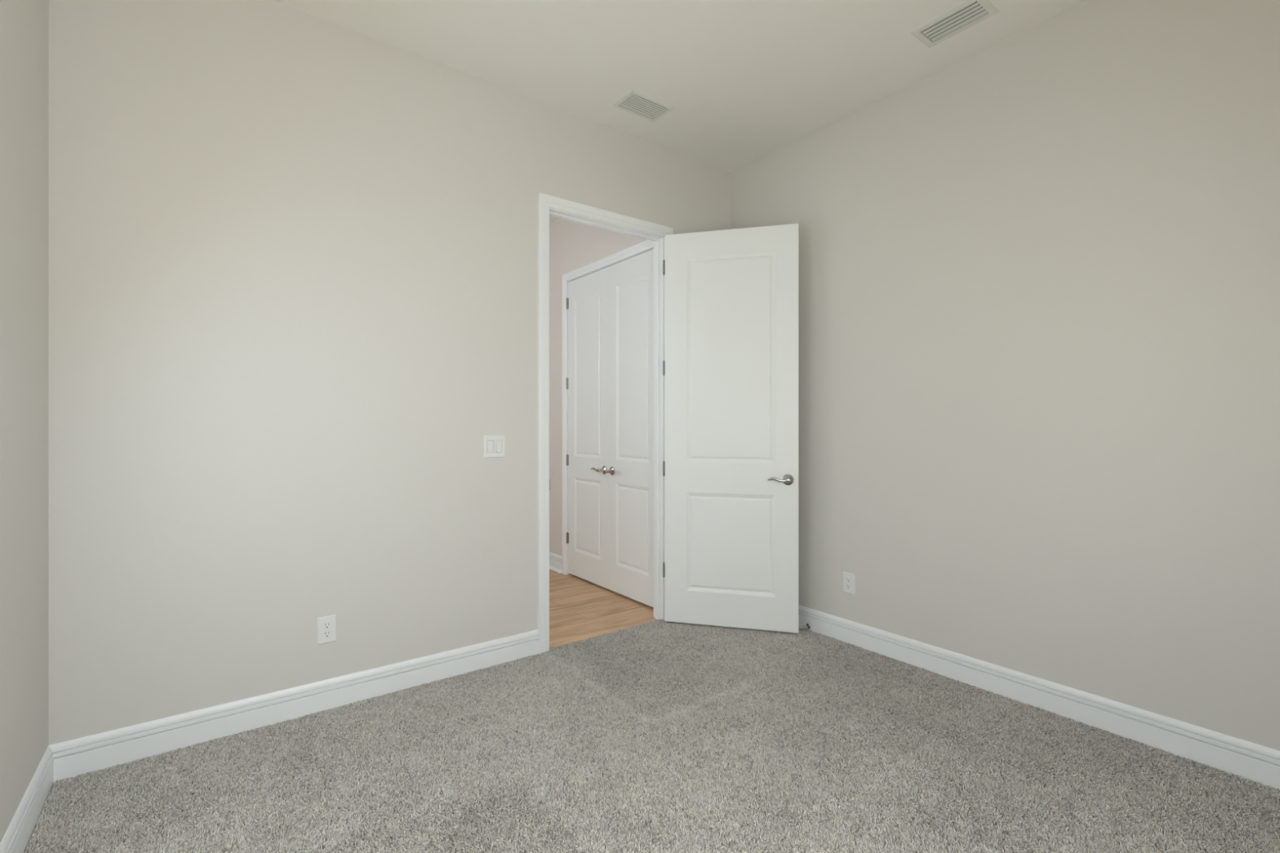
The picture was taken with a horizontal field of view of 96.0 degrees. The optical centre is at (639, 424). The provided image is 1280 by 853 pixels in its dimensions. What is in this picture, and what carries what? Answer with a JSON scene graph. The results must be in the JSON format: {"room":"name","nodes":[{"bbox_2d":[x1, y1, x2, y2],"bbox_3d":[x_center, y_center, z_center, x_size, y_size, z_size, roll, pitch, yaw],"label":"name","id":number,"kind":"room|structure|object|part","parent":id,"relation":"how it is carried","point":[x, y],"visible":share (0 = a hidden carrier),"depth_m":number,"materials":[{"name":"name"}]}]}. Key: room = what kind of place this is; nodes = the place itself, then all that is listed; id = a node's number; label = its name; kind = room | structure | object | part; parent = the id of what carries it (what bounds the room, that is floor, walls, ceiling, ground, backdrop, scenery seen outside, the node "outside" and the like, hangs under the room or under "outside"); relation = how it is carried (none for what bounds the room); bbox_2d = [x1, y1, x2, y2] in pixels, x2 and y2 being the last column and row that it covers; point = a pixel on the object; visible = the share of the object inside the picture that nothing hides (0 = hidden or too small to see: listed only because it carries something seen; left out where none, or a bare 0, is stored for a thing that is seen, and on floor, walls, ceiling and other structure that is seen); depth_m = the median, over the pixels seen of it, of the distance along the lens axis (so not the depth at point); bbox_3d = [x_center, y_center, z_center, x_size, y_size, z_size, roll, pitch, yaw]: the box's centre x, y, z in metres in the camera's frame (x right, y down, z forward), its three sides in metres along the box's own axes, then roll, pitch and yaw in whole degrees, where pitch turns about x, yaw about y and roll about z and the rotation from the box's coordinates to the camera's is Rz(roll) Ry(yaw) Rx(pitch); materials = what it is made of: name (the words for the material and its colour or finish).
{"room":"empty bedroom","nodes":[
{"label":"empty bedroom","id":0,"kind":"room"},
{"bbox_2d":[0,0,48,843],"bbox_3d":[-1.103,-0.265,0.637,0.110,3.090,3.406,0,0,-37],"label":"wall","id":1,"kind":"structure","parent":0,"point":[24,24],"depth_m":1.75,"materials":[{"name":"paint"}]},
{"bbox_2d":[0,746,53,852],"bbox_3d":[-1.083,1.201,0.713,0.014,0.142,3.281,0,0,-37],"label":"baseboard","id":2,"kind":"structure","parent":1,"relation":"attached to","point":[19,833],"depth_m":1.77,"materials":[{"name":"paint"}]},
{"bbox_2d":[48,0,730,745],"bbox_3d":[-0.752,-0.260,3.097,3.632,3.100,0.101,0,0,-37],"label":"wall","id":3,"kind":"structure","parent":0,"point":[292,253],"depth_m":2.46,"materials":[{"name":"paint"}]},
{"bbox_2d":[48,629,538,782],"bbox_3d":[-1.319,1.201,2.598,1.905,0.142,0.014,0,0,-37],"label":"baseboard","id":4,"kind":"structure","parent":3,"relation":"attached to","point":[74,757],"depth_m":2.42,"materials":[{"name":"paint"}]},
{"bbox_2d":[317,614,336,644],"bbox_3d":[-1.386,0.907,2.551,0.075,0.118,0.008,0,0,-37],"label":"wall outlet","id":5,"kind":"object","parent":3,"relation":"attached to","point":[326,625],"visible":1,"depth_m":2.55,"materials":[{"name":"white plastic"}]},
{"bbox_2d":[322,630,331,637],"bbox_3d":[-1.385,0.927,2.549,0.034,0.029,0.003,0,0,-37],"label":"receptacle","id":6,"kind":"object","parent":5,"relation":"attached to","point":[326,633],"depth_m":2.55,"materials":[{"name":"grey plastic"}]},
{"bbox_2d":[322,622,331,629],"bbox_3d":[-1.385,0.888,2.549,0.034,0.029,0.003,0,0,-37],"label":"receptacle","id":7,"kind":"object","parent":5,"relation":"attached to","point":[326,625],"depth_m":2.55,"materials":[{"name":"grey plastic"}]},
{"bbox_2d":[484,435,505,457],"bbox_3d":[-0.762,0.114,3.022,0.116,0.116,0.008,0,0,-37],"label":"light switch","id":8,"kind":"object","parent":3,"relation":"attached to","point":[499,446],"visible":1,"depth_m":3.02,"materials":[{"name":"white plastic"}]},
{"bbox_2d":[549,217,652,555],"bbox_3d":[-0.768,-0.255,5.166,0.110,3.070,3.223,0,0,-37],"label":"wall","id":9,"kind":"structure","parent":0,"point":[573,246],"depth_m":4.98,"materials":[{"name":"white paint"}]},
{"bbox_2d":[549,551,561,573],"bbox_3d":[-1.141,1.199,5.545,0.030,0.138,1.570,0,0,-37],"label":"baseboard","id":10,"kind":"structure","parent":9,"relation":"attached to","point":[555,560],"depth_m":5.00,"materials":[{"name":"paint"}]},
{"bbox_2d":[566,266,608,588],"bbox_3d":[-0.437,0.022,4.620,0.094,2.456,0.620,0,0,-37],"label":"door","id":11,"kind":"structure","parent":9,"relation":"in","point":[587,301],"depth_m":4.61,"materials":[{"name":"paint"}]},
{"bbox_3d":[-0.295,0.348,4.404,0.058,0.067,0.067,0,0,-37],"label":"handle","id":12,"kind":"part","parent":11,"relation":"part of","materials":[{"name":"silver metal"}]},
{"bbox_2d":[537,192,673,653],"bbox_3d":[-0.558,-0.004,4.075,1.087,2.546,1.465,0,0,-37],"label":"door frame","id":13,"kind":"structure","parent":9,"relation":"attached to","point":[548,206],"depth_m":3.71,"materials":[{"name":"paint"}]},
{"bbox_3d":[-0.244,-0.005,3.555,0.962,2.545,0.018,0,0,-37],"label":"hall casing","id":14,"kind":"part","parent":13,"relation":"part of","materials":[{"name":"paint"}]},
{"bbox_2d":[662,223,809,633],"bbox_3d":[0.583,0.022,3.560,0.902,2.443,0.174,0,0,15],"label":"door","id":15,"kind":"structure","parent":13,"relation":"attached to","point":[731,364],"depth_m":3.54,"materials":[{"name":"paint"}]},
{"bbox_3d":[0.816,0.327,3.417,0.115,0.028,0.012,0,0,14],"label":"lever","id":16,"kind":"part","parent":15,"relation":"part of","materials":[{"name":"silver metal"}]},
{"bbox_3d":[0.879,0.330,3.421,0.067,0.067,0.058,0,0,15],"label":"handle","id":17,"kind":"part","parent":15,"relation":"part of","materials":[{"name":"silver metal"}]},
{"bbox_2d":[604,249,653,607],"bbox_3d":[-0.063,0.022,4.124,0.094,2.456,0.620,0,0,-37],"label":"door","id":18,"kind":"structure","parent":9,"relation":"in","point":[630,281],"depth_m":4.14,"materials":[{"name":"paint"}]},
{"bbox_3d":[-0.232,0.348,4.320,0.058,0.067,0.067,0,0,-37],"label":"handle","id":19,"kind":"part","parent":18,"relation":"part of","materials":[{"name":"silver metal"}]},
{"bbox_2d":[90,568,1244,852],"bbox_3d":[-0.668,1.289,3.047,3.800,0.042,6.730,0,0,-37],"label":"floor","id":20,"kind":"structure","parent":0,"point":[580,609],"depth_m":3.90,"materials":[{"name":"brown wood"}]},
{"bbox_2d":[23,618,1279,852],"bbox_3d":[0.230,1.260,1.794,3.384,0.023,3.208,0,0,-37],"label":"carpet","id":21,"kind":"object","parent":20,"relation":"on","point":[646,673],"visible":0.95,"depth_m":2.08,"materials":[{"name":"grey carpet"}]},
{"bbox_2d":[271,0,1087,222],"bbox_3d":[-0.629,-1.796,3.076,3.803,0.012,6.730,0,0,-37],"label":"ceiling","id":22,"kind":"structure","parent":0,"point":[744,81],"depth_m":2.75,"materials":[{"name":"white paint"}]},
{"bbox_2d":[612,88,675,122],"bbox_3d":[0.021,-1.847,3.241,0.303,0.127,0.196,0,0,-37],"label":"ceiling vent","id":23,"kind":"object","parent":22,"relation":"in","point":[634,102],"visible":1,"depth_m":3.25,"materials":[{"name":"white metal"}]},
{"bbox_2d":[909,0,999,48],"bbox_3d":[1.393,-1.847,2.560,0.186,0.127,0.302,0,0,-37],"label":"ceiling vent","id":24,"kind":"object","parent":22,"relation":"in","point":[968,13],"visible":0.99,"depth_m":2.56,"materials":[{"name":"white metal"}]},
{"bbox_2d":[730,0,1279,751],"bbox_3d":[1.710,-0.265,2.756,0.110,3.090,3.406,0,0,-37],"label":"wall","id":25,"kind":"structure","parent":0,"point":[1038,273],"depth_m":2.50,"materials":[{"name":"paint"}]},
{"bbox_2d":[843,571,854,595],"bbox_3d":[1.206,0.916,3.327,0.008,0.118,0.075,0,0,-37],"label":"wall outlet","id":26,"kind":"object","parent":25,"relation":"attached to","point":[848,578],"visible":1,"depth_m":3.32,"materials":[{"name":"white plastic"}]},
{"bbox_2d":[845,583,851,589],"bbox_3d":[1.204,0.935,3.326,0.003,0.029,0.034,0,0,-37],"label":"receptacle","id":27,"kind":"object","parent":26,"relation":"attached to","point":[848,586],"depth_m":3.32,"materials":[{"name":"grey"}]},
{"bbox_2d":[845,577,851,582],"bbox_3d":[1.204,0.896,3.326,0.003,0.029,0.034,0,0,-37],"label":"receptacle","id":28,"kind":"object","parent":26,"relation":"attached to","point":[848,580],"depth_m":3.32,"materials":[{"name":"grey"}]},
{"bbox_2d":[798,604,1279,789],"bbox_3d":[1.631,1.201,2.757,0.014,0.142,3.281,0,0,-37],"label":"baseboard","id":29,"kind":"structure","parent":25,"relation":"attached to","point":[1256,762],"depth_m":2.46,"materials":[{"name":"paint"}]}
]}

